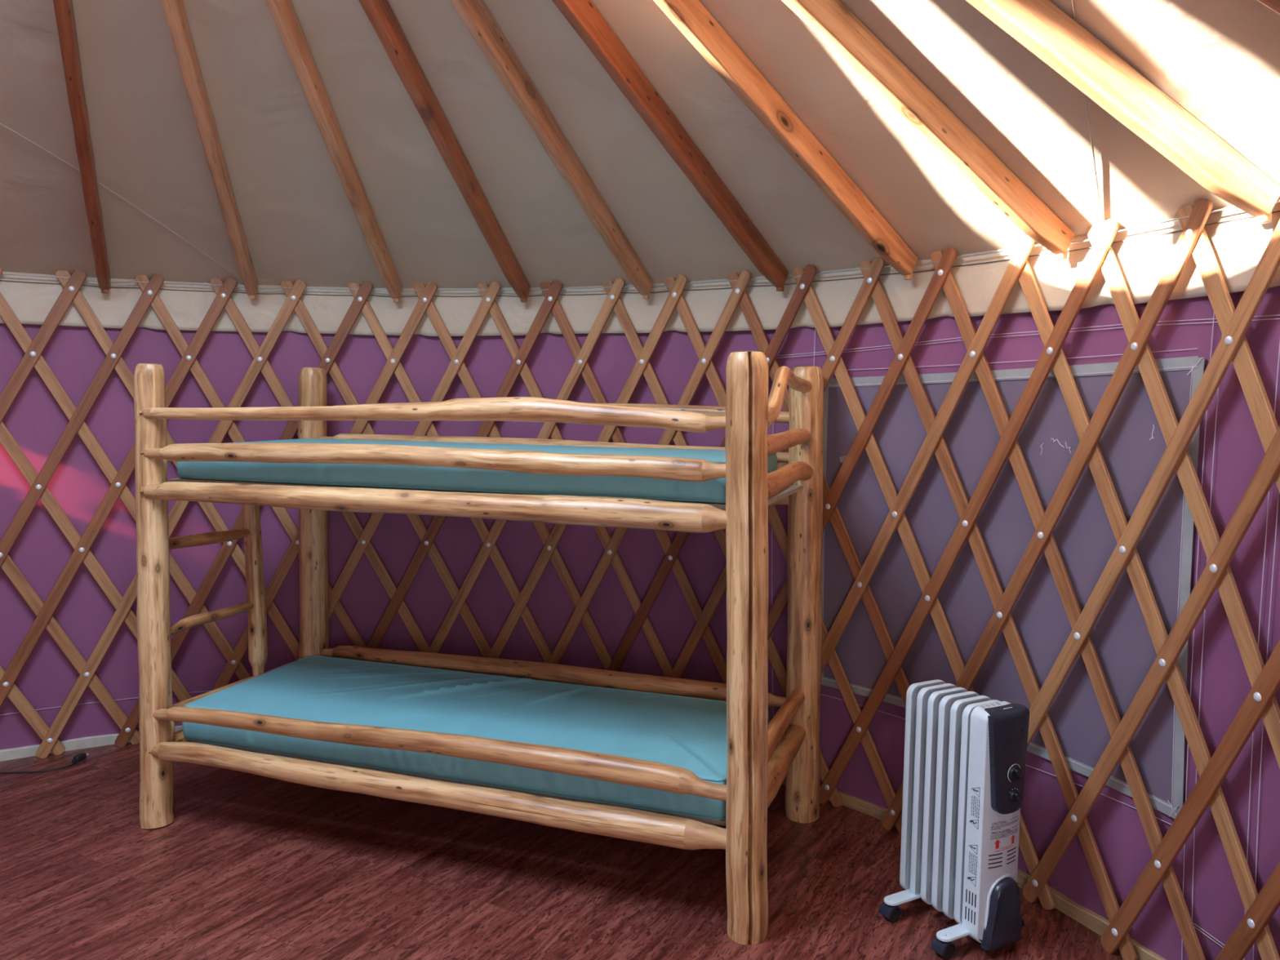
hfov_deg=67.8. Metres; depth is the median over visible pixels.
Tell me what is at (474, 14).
rafter
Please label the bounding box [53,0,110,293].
rafter
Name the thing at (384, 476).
mattress
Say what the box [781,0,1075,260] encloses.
rafter
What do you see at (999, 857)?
vent
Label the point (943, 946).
wheel
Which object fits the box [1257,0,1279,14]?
rafter
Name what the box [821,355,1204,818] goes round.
window
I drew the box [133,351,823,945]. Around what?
bunk bed
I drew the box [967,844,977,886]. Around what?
print
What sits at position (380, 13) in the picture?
rafter
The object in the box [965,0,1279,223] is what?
rafter
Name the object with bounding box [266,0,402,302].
rafter
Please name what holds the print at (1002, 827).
attached to the heater
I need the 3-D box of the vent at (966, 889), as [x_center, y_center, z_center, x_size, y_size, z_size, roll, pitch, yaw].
[0.900,1.162,2.593,0.001,0.085,0.035,-2,6,-28]
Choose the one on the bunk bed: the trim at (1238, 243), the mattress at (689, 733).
the mattress at (689, 733)
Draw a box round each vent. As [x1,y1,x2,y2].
[964,888,976,924]
[987,847,1016,868]
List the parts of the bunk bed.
post, rail, rail, post, guard rail, rail, guard rail, rail, guard rail, guard rail, guard rail, guard rail, post, rail, rail, rail, rail, rail, rail, post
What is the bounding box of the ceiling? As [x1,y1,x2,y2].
[0,0,1279,288]
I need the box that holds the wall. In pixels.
[0,198,1279,959]
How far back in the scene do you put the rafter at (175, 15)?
3.19 m
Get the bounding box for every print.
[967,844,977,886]
[969,787,979,829]
[991,815,1018,839]
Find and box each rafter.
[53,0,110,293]
[160,0,257,299]
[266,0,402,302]
[358,0,530,302]
[449,0,653,298]
[551,0,788,291]
[653,0,918,279]
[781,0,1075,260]
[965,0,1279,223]
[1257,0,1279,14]
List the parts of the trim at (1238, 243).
lacing cord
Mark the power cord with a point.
(81, 756)
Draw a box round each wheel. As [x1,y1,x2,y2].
[879,902,902,919]
[931,937,955,955]
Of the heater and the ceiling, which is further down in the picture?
the heater
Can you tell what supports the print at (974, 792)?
attached to the heater
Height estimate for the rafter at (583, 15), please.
1.181 m
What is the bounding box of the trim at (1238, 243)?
[0,195,1279,336]
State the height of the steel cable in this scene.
0.015 m
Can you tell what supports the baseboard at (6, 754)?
attached to the wall
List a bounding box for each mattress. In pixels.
[177,438,777,503]
[182,655,768,821]
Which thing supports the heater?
on the floor
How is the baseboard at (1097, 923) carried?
attached to the wall
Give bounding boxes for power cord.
[0,752,88,773]
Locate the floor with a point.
(247, 866)
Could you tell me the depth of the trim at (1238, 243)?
3.70 m
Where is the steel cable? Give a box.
[1,200,1279,292]
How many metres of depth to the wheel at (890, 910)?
2.75 m
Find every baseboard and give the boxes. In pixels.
[0,724,182,761]
[781,775,1165,959]
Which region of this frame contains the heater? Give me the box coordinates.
[879,679,1029,959]
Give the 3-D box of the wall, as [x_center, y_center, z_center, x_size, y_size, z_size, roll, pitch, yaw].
[-0.928,0.326,1.843,5.634,2.016,5.606,1,5,0]
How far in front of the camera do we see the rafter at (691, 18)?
2.70 m
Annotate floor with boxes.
[0,742,1123,959]

